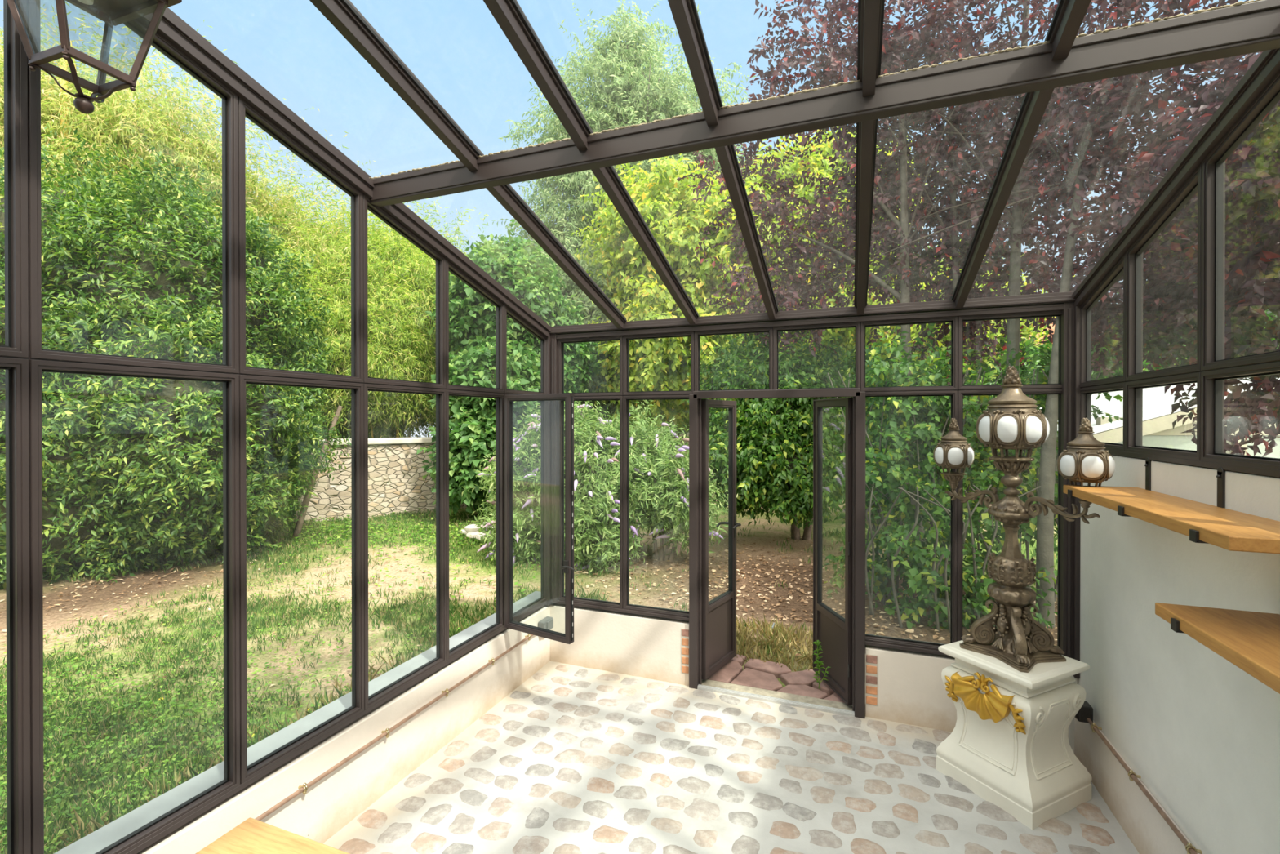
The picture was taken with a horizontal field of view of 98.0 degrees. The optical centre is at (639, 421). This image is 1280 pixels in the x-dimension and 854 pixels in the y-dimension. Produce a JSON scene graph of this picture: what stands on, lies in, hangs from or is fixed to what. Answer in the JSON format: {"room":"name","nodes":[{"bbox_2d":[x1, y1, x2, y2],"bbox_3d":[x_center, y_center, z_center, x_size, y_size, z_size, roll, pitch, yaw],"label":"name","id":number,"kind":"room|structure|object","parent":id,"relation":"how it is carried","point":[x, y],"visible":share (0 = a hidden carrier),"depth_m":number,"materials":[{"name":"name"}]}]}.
{"room":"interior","nodes":[
{"label":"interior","id":0,"kind":"room"},
{"bbox_2d":[136,603,553,853],"bbox_3d":[-1.627,1.583,1.899,0.223,0.423,5.167,0,0,21],"label":"wall","id":1,"kind":"structure","parent":0,"point":[327,806],"depth_m":2.60,"materials":[{"name":"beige paint"}]},
{"bbox_2d":[0,351,546,853],"bbox_3d":[-1.588,0.578,1.794,0.074,1.543,5.007,0,0,21],"label":"window","id":2,"kind":"structure","parent":1,"relation":"in","point":[231,780],"depth_m":1.87,"materials":[{"name":"brown metal"}]},
{"bbox_2d":[0,0,28,357],"bbox_3d":[-1.776,-0.824,1.256,0.044,1.306,0.550,0,0,21],"label":"window","id":3,"kind":"structure","parent":2,"relation":"attached to","point":[15,58],"depth_m":1.49,"materials":[{"name":"brown metal"}]},
{"bbox_2d":[0,357,31,853],"bbox_3d":[-1.776,0.584,1.262,0.044,1.501,0.550,0,0,21],"label":"window","id":4,"kind":"structure","parent":2,"relation":"on","point":[16,370],"depth_m":1.50,"materials":[{"name":"brown metal"}]},
{"bbox_2d":[26,0,31,853],"bbox_3d":[-1.687,0.000,1.522,0.046,2.690,0.044,0,0,21],"label":"post","id":5,"kind":"object","parent":2,"relation":"on","point":[27,0],"visible":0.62,"depth_m":1.52,"materials":[{"name":"brown metal"}]},
{"bbox_2d":[238,96,363,382],"bbox_3d":[-1.382,-0.682,2.293,0.044,1.013,0.550,0,0,21],"label":"window","id":6,"kind":"structure","parent":2,"relation":"attached to","point":[245,109],"depth_m":2.29,"materials":[{"name":"brown metal"}]},
{"bbox_2d":[239,374,364,783],"bbox_3d":[-1.382,0.579,2.298,0.044,1.501,0.550,0,0,21],"label":"window","id":7,"kind":"structure","parent":2,"relation":"on","point":[246,772],"depth_m":2.38,"materials":[{"name":"brown metal"}]},
{"bbox_2d":[363,194,445,388],"bbox_3d":[-1.186,-0.610,2.811,0.044,0.866,0.550,0,0,21],"label":"window","id":8,"kind":"structure","parent":2,"relation":"attached to","point":[380,212],"depth_m":2.84,"materials":[{"name":"brown metal"}]},
{"bbox_2d":[363,383,446,710],"bbox_3d":[-1.186,0.577,2.816,0.044,1.501,0.550,0,0,21],"label":"window","id":9,"kind":"structure","parent":2,"relation":"on","point":[441,451],"depth_m":3.04,"materials":[{"name":"brown metal"}]},
{"bbox_2d":[445,389,504,661],"bbox_3d":[-0.989,0.575,3.333,0.044,1.501,0.550,0,0,21],"label":"window","id":10,"kind":"structure","parent":2,"relation":"on","point":[500,624],"depth_m":3.56,"materials":[{"name":"brown metal"}]},
{"bbox_2d":[504,393,574,644],"bbox_3d":[-0.609,0.575,3.377,0.602,1.481,0.113,0,0,31],"label":"window","id":11,"kind":"structure","parent":10,"relation":"attached to","point":[567,637],"depth_m":3.33,"materials":[{"name":"brown metal"}]},
{"bbox_2d":[445,258,504,393],"bbox_3d":[-0.989,-0.539,3.329,0.044,0.719,0.550,0,0,21],"label":"window","id":12,"kind":"structure","parent":2,"relation":"attached to","point":[450,267],"depth_m":3.39,"materials":[{"name":"brown metal"}]},
{"bbox_2d":[504,304,546,394],"bbox_3d":[-0.794,-0.468,3.843,0.044,0.572,0.541,0,0,21],"label":"window","id":13,"kind":"structure","parent":2,"relation":"attached to","point":[508,312],"depth_m":3.86,"materials":[{"name":"brown metal"}]},
{"bbox_2d":[504,393,546,621],"bbox_3d":[-0.794,0.573,3.847,0.044,1.501,0.541,0,0,21],"label":"window","id":14,"kind":"structure","parent":2,"relation":"on","point":[537,602],"depth_m":4.08,"materials":[{"name":"brown metal"}]},
{"bbox_2d":[27,0,1279,373],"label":"window","id":15,"kind":"structure","parent":2,"relation":"attached to","point":[229,98],"depth_m":2.02,"materials":[{"name":"brown metal"}]},
{"bbox_2d":[309,0,626,330],"bbox_3d":[-1.020,-1.338,1.539,0.060,1.422,5.059,0,0,21],"label":"rafter","id":16,"kind":"object","parent":15,"relation":"on","point":[335,11],"visible":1,"depth_m":2.14,"materials":[{"name":"brown metal"}]},
{"bbox_2d":[341,0,626,321],"bbox_3d":[-1.011,-1.353,1.562,0.070,1.338,5.000,0,0,21],"label":"gasket","id":17,"kind":"structure","parent":16,"relation":"attached to","point":[346,2],"depth_m":2.16,"materials":[{"name":"black rubber"}]},
{"bbox_2d":[483,0,697,325],"bbox_3d":[-0.536,-1.337,1.355,0.060,1.422,5.059,0,0,21],"label":"rafter","id":18,"kind":"object","parent":15,"relation":"on","point":[504,11],"visible":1,"depth_m":2.06,"materials":[{"name":"brown metal"}]},
{"bbox_2d":[510,0,698,316],"bbox_3d":[-0.527,-1.352,1.378,0.070,1.338,5.000,0,0,21],"label":"gasket","id":19,"kind":"structure","parent":18,"relation":"attached to","point":[515,4],"depth_m":2.08,"materials":[{"name":"black rubber"}]},
{"bbox_2d":[667,0,777,320],"bbox_3d":[-0.052,-1.337,1.171,0.060,1.422,5.059,0,0,21],"label":"rafter","id":20,"kind":"object","parent":15,"relation":"on","point":[682,11],"visible":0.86,"depth_m":1.98,"materials":[{"name":"brown metal"}]},
{"bbox_2d":[690,0,778,311],"bbox_3d":[-0.043,-1.351,1.194,0.070,1.338,5.000,0,0,21],"label":"gasket","id":21,"kind":"structure","parent":20,"relation":"attached to","point":[693,4],"depth_m":2.17,"materials":[{"name":"black rubber"}]},
{"bbox_2d":[369,0,1279,207],"bbox_3d":[0.261,-1.061,2.031,3.220,0.106,0.072,0,0,21],"label":"beam","id":22,"kind":"structure","parent":20,"relation":"attached to","point":[1252,27],"depth_m":1.79,"materials":[{"name":"brown metal"}]},
{"bbox_2d":[720,80,859,109],"bbox_3d":[-0.095,-1.567,0.326,0.510,0.931,3.437,0,0,21],"label":"window","id":23,"kind":"structure","parent":22,"relation":"on","point":[850,82],"depth_m":1.89,"materials":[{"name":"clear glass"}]},
{"bbox_2d":[877,40,1049,77],"bbox_3d":[0.389,-1.566,0.142,0.510,0.930,3.437,0,0,21],"label":"window","id":24,"kind":"structure","parent":22,"relation":"on","point":[1010,49],"depth_m":1.71,"materials":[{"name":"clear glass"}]},
{"bbox_2d":[1075,0,1262,37],"bbox_3d":[0.909,-1.565,-0.056,0.589,0.931,3.437,0,0,21],"label":"window","id":25,"kind":"structure","parent":22,"relation":"on","point":[1237,3],"depth_m":1.54,"materials":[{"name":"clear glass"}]},
{"bbox_2d":[855,0,881,315],"bbox_3d":[0.433,-1.336,0.987,0.060,1.422,5.059,0,0,21],"label":"rafter","id":26,"kind":"object","parent":15,"relation":"on","point":[871,10],"visible":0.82,"depth_m":2.03,"materials":[{"name":"brown metal"}]},
{"bbox_2d":[854,0,884,306],"bbox_3d":[0.442,-1.351,1.010,0.070,1.338,5.000,0,0,21],"label":"gasket","id":27,"kind":"structure","parent":26,"relation":"attached to","point":[859,1],"depth_m":2.11,"materials":[{"name":"black rubber"}]},
{"bbox_2d":[953,0,1091,310],"bbox_3d":[0.917,-1.335,0.803,0.060,1.422,5.059,0,0,21],"label":"rafter","id":28,"kind":"object","parent":15,"relation":"on","point":[1071,15],"visible":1,"depth_m":1.98,"materials":[{"name":"brown metal"}]},
{"bbox_2d":[951,0,1063,299],"bbox_3d":[0.926,-1.350,0.827,0.070,1.338,5.000,0,0,21],"label":"gasket","id":29,"kind":"structure","parent":28,"relation":"attached to","point":[1060,2],"depth_m":2.08,"materials":[{"name":"black rubber"}]},
{"bbox_3d":[-1.366,-1.346,1.410,0.600,0.016,0.012,0,0,21],"label":"bar","id":30,"kind":"object","parent":15,"relation":"attached to","visible":0},
{"bbox_2d":[6,0,182,114],"bbox_3d":[-1.440,-1.070,1.439,0.287,0.543,0.287,0,0,19],"label":"hanging lantern","id":31,"kind":"object","parent":30,"relation":"hanging from","point":[113,12],"visible":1,"depth_m":1.48,"materials":[{"name":"metal"}]},
{"bbox_2d":[53,591,541,853],"bbox_3d":[-1.663,1.368,1.933,0.191,0.032,5.207,0,0,21],"label":"sill","id":32,"kind":"structure","parent":1,"relation":"on","point":[106,835],"depth_m":2.26,"materials":[{"name":"grey stone"}]},
{"bbox_2d":[255,633,533,820],"bbox_3d":[-1.547,1.479,1.737,0.040,0.046,4.722,0,0,21],"label":"conduit pipe","id":33,"kind":"object","parent":1,"relation":"attached to","point":[303,788],"visible":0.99,"depth_m":2.58,"materials":[{"name":"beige metal"}]},
{"bbox_2d":[544,333,558,605],"bbox_3d":[-0.656,0.349,4.115,0.106,2.010,0.100,0,0,21],"label":"post","id":34,"kind":"object","parent":1,"relation":"on","point":[552,343],"visible":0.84,"depth_m":4.08,"materials":[{"name":"brown metal"}]},
{"bbox_2d":[323,661,1139,853],"bbox_3d":[-0.057,1.793,1.204,3.301,0.024,5.092,0,0,21],"label":"floor","id":35,"kind":"structure","parent":0,"point":[575,759],"depth_m":2.70,"materials":[{"name":"stone"}]},
{"bbox_2d":[195,817,350,853],"bbox_3d":[-0.891,1.422,0.697,0.800,0.750,1.350,0,0,20],"label":"table","id":36,"kind":"object","parent":35,"relation":"on","point":[251,836],"visible":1,"depth_m":1.37,"materials":[{"name":"brown wood"}]},
{"bbox_2d":[697,684,854,716],"bbox_3d":[0.847,1.773,3.550,0.976,0.025,0.054,0,0,21],"label":"threshold","id":37,"kind":"object","parent":35,"relation":"on","point":[736,693],"visible":1,"depth_m":3.52,"materials":[{"name":"stone"}]},
{"bbox_2d":[936,640,1091,829],"bbox_3d":[1.820,1.467,2.738,0.488,0.645,0.465,0,0,-25],"label":"pedestal","id":38,"kind":"object","parent":35,"relation":"on","point":[1008,744],"visible":0.97,"depth_m":2.59,"materials":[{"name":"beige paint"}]},
{"bbox_2d":[933,365,1115,672],"bbox_3d":[1.830,0.436,2.738,0.338,1.417,0.879,0,0,-25],"label":"candelabra","id":39,"kind":"object","parent":38,"relation":"on","point":[1012,420],"visible":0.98,"depth_m":2.68,"materials":[{"name":"brown metal"}]},
{"bbox_2d":[941,466,966,483],"bbox_3d":[1.731,0.292,3.068,0.142,0.100,0.142,0,0,21],"label":"basket","id":40,"kind":"object","parent":39,"relation":"on","point":[952,477],"depth_m":3.04,"materials":[{"name":"brown metal"}]},
{"bbox_2d":[986,551,1036,587],"bbox_3d":[1.830,0.735,2.740,0.196,0.141,0.196,0,0,44],"label":"vase","id":41,"kind":"object","parent":39,"relation":"on","point":[1007,570],"depth_m":2.68,"materials":[{"name":"brown metal"}]},
{"bbox_2d":[989,445,1035,475],"bbox_3d":[1.830,0.190,2.737,0.219,0.154,0.219,0,0,21],"label":"basket","id":42,"kind":"object","parent":39,"relation":"on","point":[1011,465],"depth_m":2.69,"materials":[{"name":"brown metal"}]},
{"bbox_2d":[1068,479,1102,500],"bbox_3d":[1.929,0.295,2.407,0.142,0.100,0.142,0,0,21],"label":"basket","id":43,"kind":"object","parent":39,"relation":"on","point":[1082,481],"depth_m":2.37,"materials":[{"name":"brown wood"}]},
{"bbox_2d":[550,603,1068,737],"bbox_3d":[0.865,1.576,3.623,3.212,0.423,0.174,0,0,21],"label":"wall","id":44,"kind":"structure","parent":0,"point":[647,646],"depth_m":3.77,"materials":[{"name":"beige paint"}]},
{"bbox_2d":[702,399,741,679],"bbox_3d":[0.561,0.800,3.962,0.153,1.899,0.496,0,0,35],"label":"door","id":45,"kind":"structure","parent":44,"relation":"in","point":[718,614],"depth_m":3.95,"materials":[{"name":"brown metal"}]},
{"bbox_2d":[688,387,865,718],"bbox_3d":[0.851,0.793,3.556,1.092,1.985,0.074,0,0,21],"label":"door frame","id":46,"kind":"structure","parent":44,"relation":"attached to","point":[859,397],"depth_m":3.49,"materials":[{"name":"brown metal"}]},
{"bbox_2d":[552,386,1057,621],"bbox_3d":[0.845,0.571,3.577,3.220,1.543,0.084,0,0,21],"label":"window","id":47,"kind":"structure","parent":44,"relation":"in","point":[561,402],"depth_m":4.00,"materials":[{"name":"brown metal"}]},
{"bbox_2d":[558,335,622,395],"bbox_3d":[-0.356,-0.393,4.020,0.514,0.421,0.044,0,0,21],"label":"window","id":48,"kind":"structure","parent":47,"relation":"attached to","point":[562,341],"depth_m":4.02,"materials":[{"name":"brown metal"}]},
{"bbox_2d":[622,395,688,617],"bbox_3d":[0.128,0.573,3.840,0.514,1.501,0.044,0,0,21],"label":"window","id":49,"kind":"structure","parent":47,"relation":"on","point":[625,398],"depth_m":3.91,"materials":[{"name":"brown metal"}]},
{"bbox_2d":[622,331,693,395],"bbox_3d":[0.128,-0.392,3.836,0.514,0.421,0.044,0,0,21],"label":"window","id":50,"kind":"structure","parent":47,"relation":"attached to","point":[625,338],"depth_m":3.84,"materials":[{"name":"brown metal"}]},
{"bbox_2d":[694,327,773,391],"bbox_3d":[0.612,-0.391,3.652,0.514,0.421,0.044,0,0,21],"label":"window","id":51,"kind":"structure","parent":47,"relation":"attached to","point":[697,334],"depth_m":3.65,"materials":[{"name":"brown metal"}]},
{"bbox_2d":[773,321,860,389],"bbox_3d":[1.097,-0.390,3.469,0.514,0.421,0.044,0,0,21],"label":"window","id":52,"kind":"structure","parent":47,"relation":"attached to","point":[845,325],"depth_m":3.46,"materials":[{"name":"brown metal"}]},
{"bbox_2d":[860,315,957,391],"bbox_3d":[1.581,-0.390,3.284,0.514,0.421,0.044,0,0,21],"label":"window","id":53,"kind":"structure","parent":47,"relation":"attached to","point":[953,320],"depth_m":3.26,"materials":[{"name":"brown metal"}]},
{"bbox_2d":[958,310,1062,390],"bbox_3d":[2.065,-0.389,3.101,0.514,0.421,0.044,0,0,21],"label":"window","id":54,"kind":"structure","parent":47,"relation":"attached to","point":[1057,313],"depth_m":3.11,"materials":[{"name":"brown metal"}]},
{"bbox_2d":[813,397,853,704],"bbox_3d":[1.274,0.801,3.665,0.052,1.899,0.493,0,0,-8],"label":"door","id":55,"kind":"structure","parent":44,"relation":"in","point":[833,631],"depth_m":3.65,"materials":[{"name":"brown metal"}]},
{"bbox_2d":[865,390,957,655],"bbox_3d":[1.844,0.585,3.191,1.079,1.519,0.070,0,0,21],"label":"window","id":56,"kind":"structure","parent":44,"relation":"in","point":[953,504],"depth_m":3.22,"materials":[{"name":"brown metal"}]},
{"bbox_2d":[957,388,1062,646],"bbox_3d":[2.065,0.576,3.104,0.514,1.501,0.044,0,0,21],"label":"window","id":57,"kind":"structure","parent":56,"relation":"on","point":[1027,392],"depth_m":3.17,"materials":[{"name":"brown metal"}]},
{"bbox_2d":[1059,302,1080,678],"bbox_3d":[2.326,0.354,2.983,0.106,2.010,0.100,0,0,21],"label":"post","id":58,"kind":"object","parent":44,"relation":"on","point":[1070,320],"visible":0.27,"depth_m":2.96,"materials":[{"name":"brown metal"}]},
{"bbox_2d":[1077,454,1279,853],"bbox_3d":[1.593,0.991,0.674,0.240,1.652,5.167,0,0,21],"label":"wall","id":59,"kind":"structure","parent":0,"point":[1202,733],"depth_m":2.02,"materials":[{"name":"white paint"}]},
{"bbox_2d":[1074,701,1093,723],"bbox_3d":[2.202,1.444,2.769,0.070,0.080,0.080,0,0,21],"label":"junction box","id":60,"kind":"object","parent":59,"relation":"attached to","point":[1086,711],"visible":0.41,"depth_m":2.73,"materials":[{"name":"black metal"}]},
{"bbox_2d":[1074,716,1199,853],"bbox_3d":[1.444,1.647,0.647,0.016,0.300,5.007,0,0,21],"label":"baseboard","id":61,"kind":"structure","parent":59,"relation":"attached to","point":[1144,826],"depth_m":2.41,"materials":[{"name":"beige paint"}]},
{"bbox_2d":[1086,717,1201,853],"bbox_3d":[1.387,1.473,0.569,0.040,0.046,4.622,0,0,21],"label":"conduit pipe","id":62,"kind":"object","parent":59,"relation":"attached to","point":[1190,849],"visible":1,"depth_m":2.19,"materials":[{"name":"gold metal"}]},
{"bbox_2d":[1063,457,1279,553],"bbox_3d":[1.772,0.236,1.855,0.276,0.175,1.145,0,0,21],"label":"wall shelf","id":63,"kind":"object","parent":59,"relation":"attached to","point":[1219,526],"visible":1,"depth_m":1.70,"materials":[{"name":"brown wood"}]},
{"bbox_2d":[1104,361,1279,477],"bbox_3d":[1.480,-0.002,0.627,0.070,0.326,5.007,0,0,21],"label":"window","id":64,"kind":"structure","parent":59,"relation":"in","point":[1211,415],"depth_m":1.88,"materials":[{"name":"brown metal"}]},
{"bbox_2d":[1080,382,1124,451],"bbox_3d":[2.252,-0.019,2.693,0.044,0.308,0.531,0,0,21],"label":"window","id":65,"kind":"structure","parent":64,"relation":"on","point":[1086,393],"depth_m":2.69,"materials":[{"name":"brown metal"}]},
{"bbox_2d":[1140,252,1142,445],"bbox_3d":[2.167,-0.305,2.438,0.046,0.907,0.044,0,0,21],"label":"post","id":66,"kind":"object","parent":64,"relation":"on","point":[1141,393],"visible":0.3,"depth_m":2.41,"materials":[{"name":"brown metal"}]},
{"bbox_2d":[1124,372,1200,460],"bbox_3d":[2.057,-0.017,2.179,0.044,0.308,0.561,0,0,21],"label":"window","id":67,"kind":"structure","parent":64,"relation":"on","point":[1132,388],"depth_m":2.28,"materials":[{"name":"brown metal"}]},
{"bbox_2d":[1222,160,1225,453],"bbox_3d":[1.966,-0.378,1.910,0.046,1.056,0.044,0,0,21],"label":"post","id":68,"kind":"object","parent":64,"relation":"on","point":[1224,172],"visible":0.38,"depth_m":1.88,"materials":[{"name":"brown metal"}]},
{"bbox_3d":[0.667,-0.002,-1.482,0.043,0.308,0.483,0,0,21],"label":"window","id":69,"kind":"structure","parent":64,"relation":"on","visible":0},
{"bbox_2d":[1082,70,1279,387],"bbox_3d":[1.483,-0.591,0.624,0.072,0.893,5.007,0,0,21],"label":"window","id":70,"kind":"structure","parent":69,"relation":"attached to","point":[1212,166],"depth_m":1.88,"materials":[{"name":"brown metal"}]},
{"bbox_2d":[1080,253,1125,387],"bbox_3d":[2.252,-0.462,2.691,0.044,0.570,0.531,0,0,21],"label":"window","id":71,"kind":"structure","parent":70,"relation":"attached to","point":[1118,269],"depth_m":2.80,"materials":[{"name":"brown metal"}]},
{"bbox_2d":[1124,163,1201,381],"bbox_3d":[2.057,-0.534,2.177,0.044,0.720,0.561,0,0,21],"label":"window","id":72,"kind":"structure","parent":70,"relation":"attached to","point":[1193,184],"depth_m":2.30,"materials":[{"name":"brown metal"}]},
{"bbox_2d":[1155,602,1279,693],"bbox_3d":[1.460,0.501,1.056,0.292,0.175,1.208,0,0,21],"label":"wall shelf","id":73,"kind":"object","parent":59,"relation":"attached to","point":[1248,640],"visible":1,"depth_m":1.43,"materials":[{"name":"brown wood"}]},
{"label":"outside","id":74,"kind":"structure","parent":0,"visible":0},
{"bbox_2d":[0,486,1057,853],"bbox_3d":[-0.544,1.780,15.724,40.000,0.075,39.000,0,0,21],"label":"ground","id":75,"kind":"structure","parent":74,"point":[55,620],"depth_m":5.71,"materials":[{"name":"soil"}]},
{"bbox_2d":[0,126,222,589],"bbox_3d":[-7.916,-0.944,6.537,5.389,6.078,6.454,0,0,5],"label":"bush","id":76,"kind":"object","parent":75,"relation":"on","point":[62,553],"visible":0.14,"depth_m":6.23,"materials":[{"name":"green plant"}]},
{"bbox_2d":[0,1,349,235],"bbox_3d":[-10.549,-2.974,10.396,7.125,9.569,7.053,0,0,12],"label":"clump","id":77,"kind":"object","parent":75,"relation":"on","point":[111,121],"visible":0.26,"depth_m":9.63,"materials":[{"name":"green plant"}]},
{"bbox_2d":[0,146,351,581],"bbox_3d":[-6.213,-0.857,7.347,4.418,5.768,3.957,0,0,40],"label":"bush","id":78,"kind":"object","parent":75,"relation":"on","point":[165,279],"visible":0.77,"depth_m":6.44,"materials":[{"name":"green plant"}]},
{"bbox_2d":[191,299,342,550],"bbox_3d":[-6.034,-0.176,8.401,3.005,4.269,2.775,0,0,28],"label":"bush","id":79,"kind":"object","parent":75,"relation":"on","point":[317,344],"visible":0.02,"depth_m":8.41,"materials":[{"name":"green plant"}]},
{"bbox_2d":[146,66,427,438],"bbox_3d":[-8.266,-2.144,11.951,7.073,8.879,6.108,0,0,-19],"label":"clump","id":80,"kind":"object","parent":75,"relation":"on","point":[277,204],"visible":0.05,"depth_m":11.56,"materials":[{"name":"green plant"}]},
{"bbox_2d":[221,144,489,438],"bbox_3d":[-5.957,-1.939,12.270,6.370,7.483,5.105,0,0,-39],"label":"clump","id":81,"kind":"object","parent":75,"relation":"on","point":[401,346],"visible":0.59,"depth_m":11.28,"materials":[{"name":"green plant"}]},
{"bbox_2d":[0,597,876,853],"bbox_3d":[-0.548,1.756,2.920,3.673,0.172,5.103,0,0,21],"label":"dry grass","id":82,"kind":"structure","parent":75,"relation":"on","point":[788,635],"depth_m":4.29,"materials":[{"name":"plant"}]},
{"bbox_2d":[293,431,688,522],"bbox_3d":[-0.918,1.047,13.176,24.016,1.460,4.372,0,0,-19],"label":"wall","id":83,"kind":"structure","parent":75,"relation":"on","point":[396,483],"depth_m":10.43,"materials":[{"name":"stone"}]},
{"bbox_2d":[416,219,605,520],"bbox_3d":[-2.485,-1.306,11.359,3.553,6.281,4.808,0,0,9],"label":"fig tree","id":84,"kind":"object","parent":75,"relation":"on","point":[521,268],"visible":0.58,"depth_m":10.32,"materials":[{"name":"green plant"}]},
{"bbox_2d":[0,530,1057,751],"bbox_3d":[-0.199,1.801,4.650,15.691,0.075,9.558,0,0,21],"label":"leaf litter","id":85,"kind":"object","parent":75,"relation":"on","point":[777,575],"visible":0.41,"depth_m":5.95,"materials":[{"name":"brown plant"}]},
{"bbox_2d":[0,500,1057,853],"bbox_3d":[-1.943,1.718,9.071,18.611,0.214,17.073,0,0,21],"label":"grass","id":86,"kind":"structure","parent":75,"relation":"on","point":[412,607],"depth_m":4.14,"materials":[{"name":"green plant"}]},
{"bbox_2d":[461,389,657,574],"bbox_3d":[-0.925,0.848,7.317,2.684,2.586,2.037,0,0,30],"label":"bush","id":87,"kind":"object","parent":75,"relation":"on","point":[596,511],"visible":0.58,"depth_m":6.89,"materials":[{"name":"green plant"}]},
{"bbox_2d":[541,238,688,448],"bbox_3d":[-0.982,-1.328,14.288,5.040,6.344,4.643,0,0,31],"label":"tree","id":88,"kind":"object","parent":75,"relation":"on","point":[571,288],"visible":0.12,"depth_m":12.83,"materials":[{"name":"green plant"}]},
{"bbox_2d":[492,0,798,294],"bbox_3d":[0.131,-5.172,16.168,8.740,14.024,6.556,0,0,-10],"label":"tree","id":89,"kind":"object","parent":75,"relation":"on","point":[631,95],"visible":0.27,"depth_m":15.02,"materials":[{"name":"green plant"}]},
{"bbox_2d":[583,400,737,561],"bbox_3d":[0.217,0.740,7.341,1.772,2.176,2.352,0,0,-27],"label":"bush","id":90,"kind":"object","parent":75,"relation":"on","point":[670,513],"visible":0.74,"depth_m":6.88,"materials":[{"name":"green plant"}]},
{"bbox_2d":[706,660,742,683],"bbox_3d":[0.605,1.810,3.982,0.227,0.060,0.346,-1,1,21],"label":"flagstone","id":91,"kind":"object","parent":75,"relation":"on","point":[731,669],"visible":0.44,"depth_m":3.94,"materials":[{"name":"pink stone"}]},
{"bbox_2d":[730,667,782,691],"bbox_3d":[0.823,1.813,3.861,0.342,0.060,0.284,-1,-1,21],"label":"flagstone","id":92,"kind":"object","parent":75,"relation":"on","point":[748,677],"visible":0.73,"depth_m":3.82,"materials":[{"name":"pink stone"}]},
{"bbox_2d":[570,125,946,431],"bbox_3d":[2.722,-2.675,13.147,8.767,9.054,5.188,0,0,-4],"label":"maple tree","id":93,"kind":"object","parent":75,"relation":"on","point":[674,220],"visible":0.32,"depth_m":11.73,"materials":[{"name":"green plant"}]},
{"bbox_2d":[743,657,791,678],"bbox_3d":[0.933,1.809,4.053,0.334,0.060,0.181,1,0,21],"label":"flagstone","id":94,"kind":"object","parent":75,"relation":"on","point":[771,667],"visible":0.65,"depth_m":4.03,"materials":[{"name":"pink stone"}]},
{"bbox_2d":[701,679,852,711],"bbox_3d":[0.873,1.794,3.618,1.076,0.030,0.110,0,0,21],"label":"threshold","id":95,"kind":"object","parent":75,"relation":"on","point":[809,700],"visible":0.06,"depth_m":3.62,"materials":[{"name":"beige stone"}]},
{"bbox_2d":[681,331,906,540],"bbox_3d":[2.251,0.178,8.280,3.480,3.299,3.002,0,0,-27],"label":"tree","id":96,"kind":"object","parent":75,"relation":"on","point":[775,435],"visible":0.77,"depth_m":7.45,"materials":[{"name":"green plant"}]},
{"bbox_2d":[780,669,822,687],"bbox_3d":[1.140,1.812,3.884,0.288,0.064,0.179,0,0,-18],"label":"flagstone","id":97,"kind":"object","parent":75,"relation":"on","point":[804,677],"visible":0.6,"depth_m":3.87,"materials":[{"name":"pink stone"}]},
{"bbox_2d":[777,684,827,698],"bbox_3d":[1.076,1.812,3.690,0.316,0.060,0.180,0,-1,21],"label":"flagstone","id":98,"kind":"object","parent":75,"relation":"on","point":[802,690],"visible":0.59,"depth_m":3.67,"materials":[{"name":"pink stone"}]},
{"bbox_2d":[672,230,1075,431],"bbox_3d":[6.038,-1.883,18.234,12.909,7.500,6.500,0,0,24],"label":"tree","id":99,"kind":"object","parent":75,"relation":"on","point":[914,334],"visible":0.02,"depth_m":15.01,"materials":[{"name":"green plant"}]},
{"bbox_2d":[822,323,1039,611],"bbox_3d":[2.867,0.371,5.899,2.136,3.079,1.757,0,0,-5],"label":"bush","id":100,"kind":"object","parent":75,"relation":"on","point":[918,420],"visible":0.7,"depth_m":5.58,"materials":[{"name":"green plant"}]},
{"bbox_2d":[865,480,1057,632],"bbox_3d":[2.872,1.322,4.993,1.786,1.517,1.374,0,0,21],"label":"bush","id":101,"kind":"object","parent":75,"relation":"on","point":[928,580],"visible":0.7,"depth_m":4.94,"materials":[{"name":"green plant"}]},
{"bbox_2d":[675,0,1277,627],"bbox_3d":[3.377,-2.205,6.322,5.532,8.177,5.990,0,0,-2],"label":"tree","id":102,"kind":"object","parent":75,"relation":"on","point":[1113,99],"visible":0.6,"depth_m":6.64,"materials":[{"name":"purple plant"}]},
{"bbox_2d":[911,323,1123,601],"bbox_3d":[3.864,0.421,5.763,2.480,2.817,1.732,0,0,-10],"label":"bush","id":103,"kind":"object","parent":75,"relation":"on","point":[1028,530],"visible":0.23,"depth_m":5.53,"materials":[{"name":"green plant"}]},
{"bbox_2d":[866,292,1279,525],"bbox_3d":[9.770,-0.778,12.000,9.247,5.430,11.983,0,0,33],"label":"tree","id":104,"kind":"object","parent":75,"relation":"on","point":[1034,350],"visible":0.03,"depth_m":13.90,"materials":[{"name":"green plant"}]},
{"bbox_2d":[977,377,1279,504],"bbox_3d":[11.424,0.443,11.080,8.700,2.825,4.260,0,0,0],"label":"outbuilding","id":105,"kind":"structure","parent":75,"relation":"on","point":[1158,431],"depth_m":9.27,"materials":[{"name":"paint"}]},
{"bbox_2d":[1035,51,1279,456],"bbox_3d":[4.785,-0.765,4.227,2.548,5.310,5.501,0,0,21],"label":"tree","id":106,"kind":"object","parent":75,"relation":"on","point":[1252,171],"visible":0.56,"depth_m":4.19,"materials":[{"name":"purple plant"}]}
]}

